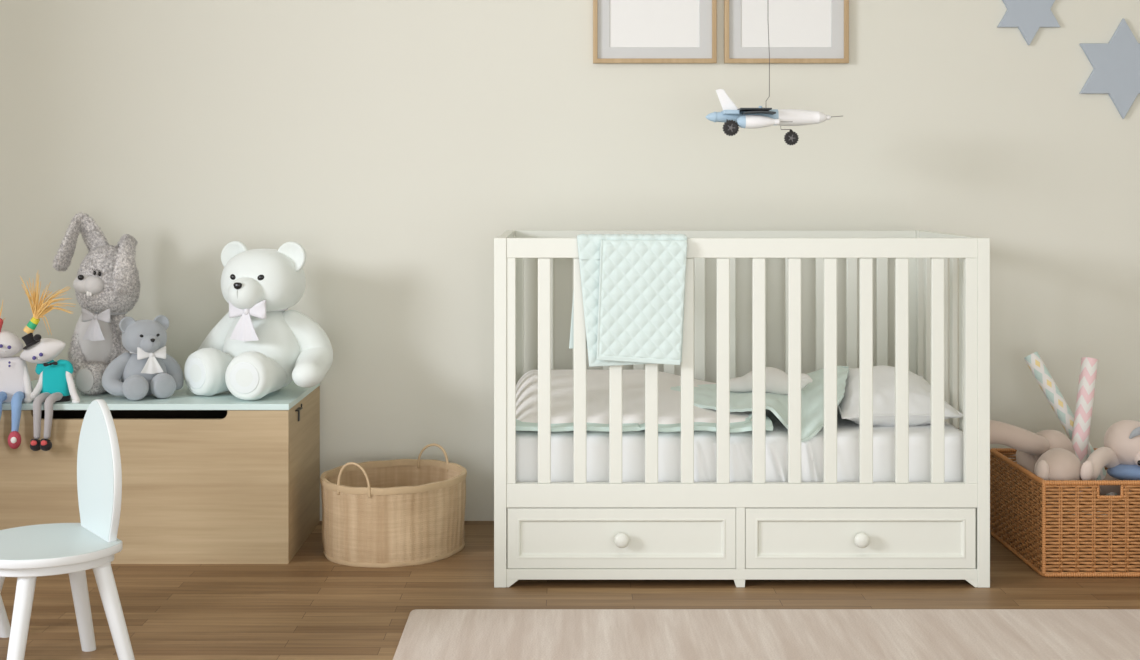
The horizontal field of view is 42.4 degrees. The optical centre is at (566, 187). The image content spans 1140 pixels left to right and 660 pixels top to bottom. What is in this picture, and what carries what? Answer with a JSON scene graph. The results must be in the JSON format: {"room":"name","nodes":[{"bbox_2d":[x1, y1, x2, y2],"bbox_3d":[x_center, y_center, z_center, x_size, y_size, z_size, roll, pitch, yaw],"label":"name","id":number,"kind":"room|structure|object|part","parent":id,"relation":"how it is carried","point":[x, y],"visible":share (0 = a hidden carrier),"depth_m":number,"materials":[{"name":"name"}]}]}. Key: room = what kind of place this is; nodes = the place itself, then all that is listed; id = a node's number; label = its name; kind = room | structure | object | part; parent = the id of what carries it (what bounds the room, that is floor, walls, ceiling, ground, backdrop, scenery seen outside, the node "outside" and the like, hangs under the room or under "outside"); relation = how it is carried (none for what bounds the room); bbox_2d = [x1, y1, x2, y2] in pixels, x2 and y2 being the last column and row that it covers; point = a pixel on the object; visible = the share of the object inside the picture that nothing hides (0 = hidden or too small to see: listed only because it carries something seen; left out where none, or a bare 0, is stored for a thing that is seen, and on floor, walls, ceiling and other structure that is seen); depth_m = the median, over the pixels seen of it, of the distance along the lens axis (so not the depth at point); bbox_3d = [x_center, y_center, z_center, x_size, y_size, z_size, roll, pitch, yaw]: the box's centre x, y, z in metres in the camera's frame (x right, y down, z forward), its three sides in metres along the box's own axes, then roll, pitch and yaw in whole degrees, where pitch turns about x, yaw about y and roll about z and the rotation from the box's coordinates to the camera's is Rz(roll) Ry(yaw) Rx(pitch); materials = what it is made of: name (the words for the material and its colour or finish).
{"room":"children's room","nodes":[
{"label":"children's room","id":0,"kind":"room"},
{"bbox_2d":[0,0,1139,520],"bbox_3d":[0.175,-0.229,4.915,6.250,2.650,0.150,0,0,0],"label":"wall","id":1,"kind":"structure","parent":0,"point":[393,142],"depth_m":4.84,"materials":[{"name":"paint"}]},
{"bbox_2d":[593,0,716,62],"bbox_3d":[0.288,-0.690,4.827,0.405,0.560,0.024,0,0,0],"label":"picture frame","id":2,"kind":"object","parent":1,"relation":"attached to","point":[624,31],"visible":1,"depth_m":4.83,"materials":[{"name":"brown wood"}]},
{"bbox_2d":[724,0,848,62],"bbox_3d":[0.720,-0.690,4.827,0.407,0.560,0.024,0,0,0],"label":"picture frame","id":3,"kind":"object","parent":1,"relation":"attached to","point":[800,31],"visible":1,"depth_m":4.83,"materials":[{"name":"brown wood"}]},
{"bbox_2d":[997,0,1059,44],"bbox_3d":[1.518,-0.588,4.832,0.205,0.237,0.015,0,0,0],"label":"star","id":4,"kind":"object","parent":1,"relation":"attached to","point":[1028,16],"visible":1,"depth_m":4.82,"materials":[{"name":"grey paint"}]},
{"bbox_2d":[1079,18,1139,118],"bbox_3d":[1.828,-0.393,4.832,0.285,0.329,0.015,0,0,0],"label":"star","id":5,"kind":"object","parent":1,"relation":"attached to","point":[1115,64],"visible":1,"depth_m":4.82,"materials":[{"name":"grey paint"}]},
{"bbox_2d":[0,521,1139,659],"bbox_3d":[0.175,1.146,2.115,6.250,0.100,5.750,0,0,0],"label":"floor","id":6,"kind":"structure","parent":0,"point":[312,606],"depth_m":3.94,"materials":[{"name":"brown wood"}]},
{"bbox_2d":[0,594,10,637],"bbox_3d":[-1.544,0.789,3.461,0.344,0.614,0.341,0,0,6],"label":"child chair","id":7,"kind":"object","parent":6,"relation":"on","point":[5,628],"visible":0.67,"depth_m":3.58,"materials":[{"name":"white paint"}]},
{"bbox_2d":[0,399,134,659],"bbox_3d":[-1.170,0.789,3.274,0.341,0.614,0.344,0,0,-36],"label":"child chair","id":8,"kind":"object","parent":6,"relation":"on","point":[27,553],"visible":1,"depth_m":3.25,"materials":[{"name":"white paint"}]},
{"bbox_3d":[-1.312,0.958,3.326,0.114,0.276,0.039,0,0,7],"label":"leg","id":9,"kind":"part","parent":8,"relation":"part of","materials":[{"name":"white paint"}]},
{"bbox_3d":[-1.166,0.958,3.121,0.039,0.276,0.114,0,0,12],"label":"leg","id":10,"kind":"part","parent":8,"relation":"part of","materials":[{"name":"white paint"}]},
{"bbox_3d":[-1.177,0.817,3.268,0.282,0.022,0.306,0,0,-35],"label":"seat frame","id":11,"kind":"part","parent":8,"relation":"part of","materials":[{"name":"white paint"}]},
{"bbox_3d":[-1.179,0.787,3.267,0.314,0.003,0.341,0,0,-35],"label":"seat","id":12,"kind":"part","parent":8,"relation":"part of","materials":[{"name":"green paint"}]},
{"bbox_3d":[-1.180,0.796,3.267,0.317,0.019,0.344,0,0,-35],"label":"seat","id":13,"kind":"part","parent":8,"relation":"part of","materials":[{"name":"white paint"}]},
{"bbox_3d":[-1.140,0.958,3.450,0.039,0.276,0.114,0,0,12],"label":"leg","id":14,"kind":"part","parent":8,"relation":"part of","materials":[{"name":"white paint"}]},
{"bbox_3d":[-1.072,0.634,3.343,0.007,0.302,0.259,0,0,-35],"label":"backrest","id":15,"kind":"part","parent":8,"relation":"part of","materials":[{"name":"green paint"}]},
{"bbox_3d":[-1.066,0.634,3.348,0.021,0.305,0.262,0,0,-35],"label":"backrest","id":16,"kind":"part","parent":8,"relation":"part of","materials":[{"name":"white paint"}]},
{"bbox_3d":[-0.994,0.958,3.244,0.114,0.276,0.039,0,0,7],"label":"leg","id":17,"kind":"part","parent":8,"relation":"part of","materials":[{"name":"white paint"}]},
{"bbox_2d":[0,380,319,563],"bbox_3d":[-1.274,0.863,4.556,0.947,0.466,0.545,0,0,0],"label":"chest","id":18,"kind":"object","parent":6,"relation":"on","point":[220,478],"visible":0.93,"depth_m":4.29,"materials":[{"name":"brown wood"}]},
{"bbox_2d":[0,301,32,448],"bbox_3d":[-1.647,0.512,4.307,0.162,0.480,0.186,0,0,0],"label":"doll","id":19,"kind":"object","parent":18,"relation":"on","point":[16,388],"visible":1,"depth_m":4.33,"materials":[{"name":"white fabric"}]},
{"bbox_3d":[-1.657,0.660,4.297,0.033,0.130,0.117,0,0,-8],"label":"leg","id":20,"kind":"part","parent":19,"relation":"part of","materials":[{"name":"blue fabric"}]},
{"bbox_3d":[-1.604,0.660,4.297,0.031,0.130,0.119,0,0,-14],"label":"leg","id":21,"kind":"part","parent":19,"relation":"part of","materials":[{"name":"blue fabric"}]},
{"bbox_3d":[-1.595,0.568,4.337,0.025,0.121,0.081,0,0,-36],"label":"arm","id":22,"kind":"part","parent":19,"relation":"part of","materials":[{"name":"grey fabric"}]},
{"bbox_2d":[20,274,79,450],"bbox_3d":[-1.520,0.500,4.320,0.152,0.516,0.204,0,0,-30],"label":"doll","id":23,"kind":"object","parent":18,"relation":"on","point":[55,383],"visible":1,"depth_m":4.32,"materials":[{"name":"teal fabric"}]},
{"bbox_3d":[-1.560,0.577,4.340,0.022,0.088,0.063,0,0,24],"label":"arm","id":24,"kind":"part","parent":23,"relation":"part of","materials":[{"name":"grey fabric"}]},
{"bbox_3d":[-1.533,0.663,4.297,0.030,0.128,0.113,0,0,0],"label":"leg","id":25,"kind":"part","parent":23,"relation":"part of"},
{"bbox_3d":[-1.500,0.663,4.297,0.029,0.128,0.113,0,0,0],"label":"leg","id":26,"kind":"part","parent":23,"relation":"part of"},
{"bbox_3d":[-1.460,0.578,4.336,0.023,0.107,0.088,0,0,-43],"label":"arm","id":27,"kind":"part","parent":23,"relation":"part of","materials":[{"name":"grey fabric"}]},
{"bbox_2d":[53,212,140,395],"bbox_3d":[-1.419,0.355,4.549,0.284,0.564,0.245,0,0,23],"label":"rabbit","id":28,"kind":"object","parent":18,"relation":"on","point":[106,285],"visible":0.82,"depth_m":4.51},
{"bbox_3d":[-1.496,0.477,4.519,0.083,0.199,0.114,0,0,0],"label":"arm","id":29,"kind":"part","parent":28,"relation":"part of"},
{"bbox_3d":[-1.444,0.581,4.532,0.118,0.108,0.200,0,0,0],"label":"leg","id":30,"kind":"part","parent":28,"relation":"part of","materials":[{"name":"grey fabric"}]},
{"bbox_3d":[-1.375,0.477,4.557,0.087,0.202,0.068,0,0,0],"label":"arm","id":31,"kind":"part","parent":28,"relation":"part of"},
{"bbox_3d":[-1.278,0.872,4.819,0.896,0.448,0.018,0,0,0],"label":"panel","id":32,"kind":"part","parent":18,"relation":"part of","materials":[{"name":"black"}]},
{"bbox_2d":[102,315,183,400],"bbox_3d":[-1.273,0.509,4.426,0.244,0.244,0.174,0,0,-24],"label":"teddy bear","id":33,"kind":"object","parent":18,"relation":"on","point":[149,370],"visible":1,"depth_m":4.40},
{"bbox_3d":[-1.341,0.557,4.396,0.095,0.124,0.097,0,0,-24],"label":"arm","id":34,"kind":"part","parent":33,"relation":"part of"},
{"bbox_3d":[-1.292,0.592,4.387,0.076,0.076,0.118,0,0,-24],"label":"leg","id":35,"kind":"part","parent":33,"relation":"part of","materials":[{"name":"grey fabric"}]},
{"bbox_3d":[-1.220,0.592,4.423,0.076,0.076,0.110,0,0,-24],"label":"leg","id":36,"kind":"part","parent":33,"relation":"part of","materials":[{"name":"grey fabric"}]},
{"bbox_3d":[-1.214,0.556,4.484,0.089,0.119,0.067,0,0,-24],"label":"arm","id":37,"kind":"part","parent":33,"relation":"part of"},
{"bbox_3d":[-1.278,0.638,4.556,0.937,0.018,0.545,0,0,0],"label":"lid","id":38,"kind":"part","parent":18,"relation":"part of","materials":[{"name":"green paint"}]},
{"bbox_2d":[184,241,332,400],"bbox_3d":[-0.955,0.398,4.503,0.519,0.467,0.346,0,0,27],"label":"teddy bear","id":39,"kind":"object","parent":18,"relation":"on","point":[258,348],"visible":1,"depth_m":4.45},
{"bbox_3d":[-1.062,0.557,4.503,0.147,0.146,0.216,0,0,27],"label":"leg","id":40,"kind":"part","parent":39,"relation":"part of","materials":[{"name":"white fabric"}]},
{"bbox_3d":[-1.089,0.493,4.607,0.202,0.239,0.086,0,0,-4],"label":"arm","id":41,"kind":"part","parent":39,"relation":"part of"},
{"bbox_3d":[-0.914,0.557,4.418,0.155,0.146,0.232,0,0,27],"label":"leg","id":42,"kind":"part","parent":39,"relation":"part of","materials":[{"name":"white fabric"}]},
{"bbox_3d":[-0.776,0.486,4.475,0.162,0.221,0.255,0,0,-24],"label":"arm","id":43,"kind":"part","parent":39,"relation":"part of"},
{"bbox_3d":[-0.821,0.872,4.566,0.018,0.448,0.524,0,0,0],"label":"panel","id":44,"kind":"part","parent":18,"relation":"part of","materials":[{"name":"brown wood"}]},
{"bbox_2d":[320,443,466,567],"bbox_3d":[-0.525,0.944,4.463,0.437,0.304,0.462,0,0,0],"label":"basket","id":45,"kind":"object","parent":6,"relation":"on","point":[397,512],"visible":1,"depth_m":4.29,"materials":[{"name":"beige wicker"}]},
{"bbox_3d":[-0.618,0.842,4.250,0.111,0.100,0.014,0,0,22],"label":"handle","id":46,"kind":"part","parent":45,"relation":"part of","materials":[{"name":"beige wicker"}]},
{"bbox_3d":[-0.422,0.851,4.657,0.116,0.082,0.016,0,0,26],"label":"handle","id":47,"kind":"part","parent":45,"relation":"part of","materials":[{"name":"beige wicker"}]},
{"bbox_2d":[494,230,989,587],"bbox_3d":[0.480,0.617,4.386,1.360,0.959,0.768,0,0,0],"label":"crib","id":48,"kind":"object","parent":6,"relation":"on","point":[580,529],"visible":0.82,"depth_m":4.04,"materials":[{"name":"white paint"}]},
{"bbox_3d":[-0.183,0.617,4.055,0.034,0.959,0.050,0,0,0],"label":"post","id":49,"kind":"part","parent":48,"relation":"part of","materials":[{"name":"white paint"}]},
{"bbox_3d":[-0.183,0.165,4.400,0.026,0.054,0.640,0,0,0],"label":"rail","id":50,"kind":"part","parent":48,"relation":"part of","materials":[{"name":"white paint"}]},
{"bbox_3d":[0.150,0.962,4.043,0.627,0.166,0.022,0,0,0],"label":"drawer","id":51,"kind":"part","parent":48,"relation":"part of","materials":[{"name":"white paint"}]},
{"bbox_3d":[0.150,0.962,4.021,0.042,0.042,0.038,0,0,0],"label":"knob","id":52,"kind":"part","parent":48,"relation":"part of","materials":[{"name":"white paint"}]},
{"bbox_2d":[569,234,686,366],"bbox_3d":[0.167,0.308,4.036,0.323,0.363,0.073,0,0,0],"label":"quilted blanket","id":53,"kind":"object","parent":48,"relation":"hanging from","point":[633,285],"visible":1,"depth_m":4.00,"materials":[{"name":"fabric"}]},
{"bbox_3d":[0.480,0.165,4.755,1.292,0.054,0.026,0,0,0],"label":"rail","id":54,"kind":"part","parent":48,"relation":"part of","materials":[{"name":"white paint"}]},
{"bbox_2d":[516,408,962,481],"bbox_3d":[0.480,0.758,4.399,1.280,0.152,0.662,0,0,0],"label":"mattress","id":55,"kind":"object","parent":48,"relation":"on","point":[633,442],"visible":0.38,"depth_m":4.09,"materials":[{"name":"white fabric"}]},
{"bbox_2d":[516,369,772,432],"bbox_3d":[0.201,0.629,4.373,0.742,0.115,0.631,0,0,0],"label":"duvet","id":56,"kind":"object","parent":55,"relation":"on","point":[562,381],"visible":0.63,"depth_m":4.19,"materials":[{"name":"beige fabric"}]},
{"bbox_2d":[670,366,848,441],"bbox_3d":[0.551,0.619,4.370,0.553,0.172,0.520,0,0,16],"label":"blanket","id":57,"kind":"object","parent":55,"relation":"on","point":[812,395],"visible":0.48,"depth_m":4.22,"materials":[{"name":"fabric"}]},
{"bbox_2d":[730,367,812,394],"bbox_3d":[0.591,0.565,4.303,0.252,0.082,0.072,0,0,11],"label":"pillow","id":58,"kind":"object","parent":57,"relation":"on","point":[776,379],"visible":0.57,"depth_m":4.29,"materials":[{"name":"white fabric"}]},
{"bbox_2d":[837,365,962,426],"bbox_3d":[0.940,0.618,4.360,0.357,0.171,0.400,0,0,-4],"label":"pillow","id":59,"kind":"object","parent":55,"relation":"on","point":[883,376],"visible":0.45,"depth_m":4.21,"materials":[{"name":"white fabric"}]},
{"bbox_3d":[0.480,1.060,4.396,1.292,0.029,0.728,0,0,0],"label":"board","id":60,"kind":"part","parent":48,"relation":"part of","materials":[{"name":"white paint"}]},
{"bbox_3d":[0.480,0.165,4.045,1.292,0.054,0.026,0,0,0],"label":"rail","id":61,"kind":"part","parent":48,"relation":"part of","materials":[{"name":"white paint"}]},
{"bbox_3d":[0.480,0.844,4.045,1.292,0.066,0.026,0,0,0],"label":"rail","id":62,"kind":"part","parent":48,"relation":"part of","materials":[{"name":"white paint"}]},
{"bbox_3d":[0.806,0.962,4.043,0.632,0.166,0.022,0,0,0],"label":"drawer","id":63,"kind":"part","parent":48,"relation":"part of","materials":[{"name":"white paint"}]},
{"bbox_3d":[0.806,0.962,4.021,0.042,0.042,0.038,0,0,0],"label":"knob","id":64,"kind":"part","parent":48,"relation":"part of","materials":[{"name":"white paint"}]},
{"bbox_3d":[1.143,0.617,4.745,0.034,0.959,0.050,0,0,0],"label":"post","id":65,"kind":"part","parent":48,"relation":"part of","materials":[{"name":"white paint"}]},
{"bbox_3d":[1.143,0.165,4.400,0.026,0.054,0.640,0,0,0],"label":"rail","id":66,"kind":"part","parent":48,"relation":"part of","materials":[{"name":"white paint"}]},
{"bbox_3d":[1.143,0.617,4.055,0.034,0.959,0.050,0,0,0],"label":"post","id":67,"kind":"part","parent":48,"relation":"part of","materials":[{"name":"white paint"}]},
{"bbox_2d":[393,609,1139,659],"bbox_3d":[0.999,1.090,2.764,2.802,0.012,2.048,0,0,0],"label":"rug","id":68,"kind":"object","parent":6,"relation":"on","point":[428,634],"visible":1,"depth_m":3.58,"materials":[{"name":"beige carpet"}]},
{"bbox_2d":[990,448,1139,576],"bbox_3d":[1.530,0.959,4.394,0.390,0.274,0.525,0,0,0],"label":"wicker basket","id":69,"kind":"object","parent":6,"relation":"on","point":[1065,544],"visible":0.88,"depth_m":4.14,"materials":[{"name":"brown wicker"}]},
{"bbox_3d":[1.343,0.962,4.394,0.014,0.253,0.511,0,0,0],"label":"woven panel","id":70,"kind":"part","parent":69,"relation":"part of","materials":[{"name":"wicker"}]},
{"bbox_2d":[958,420,1081,514],"bbox_3d":[1.383,0.839,4.318,0.413,0.314,0.284,0,0,-35],"label":"plush toy","id":71,"kind":"object","parent":69,"relation":"in","point":[1048,454],"visible":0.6,"depth_m":4.31,"materials":[{"name":"beige fabric"}]},
{"bbox_3d":[1.387,0.841,4.399,0.064,0.129,0.103,0,0,-23],"label":"arm","id":72,"kind":"part","parent":71,"relation":"part of"},
{"bbox_3d":[1.530,0.962,4.648,0.376,0.253,0.014,0,0,0],"label":"woven panel","id":73,"kind":"part","parent":69,"relation":"part of","materials":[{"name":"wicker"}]},
{"bbox_2d":[1024,352,1117,495],"bbox_3d":[1.560,0.734,4.555,0.291,0.440,0.047,0,0,37],"label":"paper roll","id":74,"kind":"object","parent":69,"relation":"in","point":[1059,405],"visible":0.67,"depth_m":4.57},
{"bbox_2d":[1071,357,1097,491],"bbox_3d":[1.565,0.732,4.470,0.049,0.427,0.179,0,0,41],"label":"paper roll","id":75,"kind":"object","parent":69,"relation":"in","point":[1088,369],"visible":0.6,"depth_m":4.47,"materials":[{"name":"pink paper"}]},
{"bbox_3d":[1.530,0.962,4.140,0.376,0.253,0.014,0,0,0],"label":"woven panel","id":76,"kind":"part","parent":69,"relation":"part of","materials":[{"name":"wicker"}]},
{"bbox_2d":[1080,420,1139,495],"bbox_3d":[1.651,0.823,4.357,0.204,0.269,0.443,0,0,26],"label":"plush toy","id":77,"kind":"object","parent":69,"relation":"in","point":[1120,453],"visible":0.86,"depth_m":4.30,"materials":[{"name":"beige fabric"}]},
{"bbox_3d":[1.563,0.802,4.300,0.051,0.087,0.216,0,0,42],"label":"arm","id":78,"kind":"part","parent":77,"relation":"part of"},
{"bbox_3d":[1.716,0.962,4.394,0.014,0.253,0.511,0,0,0],"label":"woven panel","id":79,"kind":"part","parent":69,"relation":"part of","materials":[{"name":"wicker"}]},
{"bbox_3d":[0.250,-1.604,2.115,6.400,0.100,5.750,0,0,0],"label":"ceiling","id":80,"kind":"structure","parent":0,"visible":0},
{"bbox_2d":[706,24,840,144],"bbox_3d":[0.607,-0.840,4.300,0.403,1.430,0.170,0,0,0],"label":"plane","id":81,"kind":"object","parent":80,"relation":"hanging from","point":[733,117],"visible":1,"depth_m":4.28,"materials":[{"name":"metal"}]}
]}

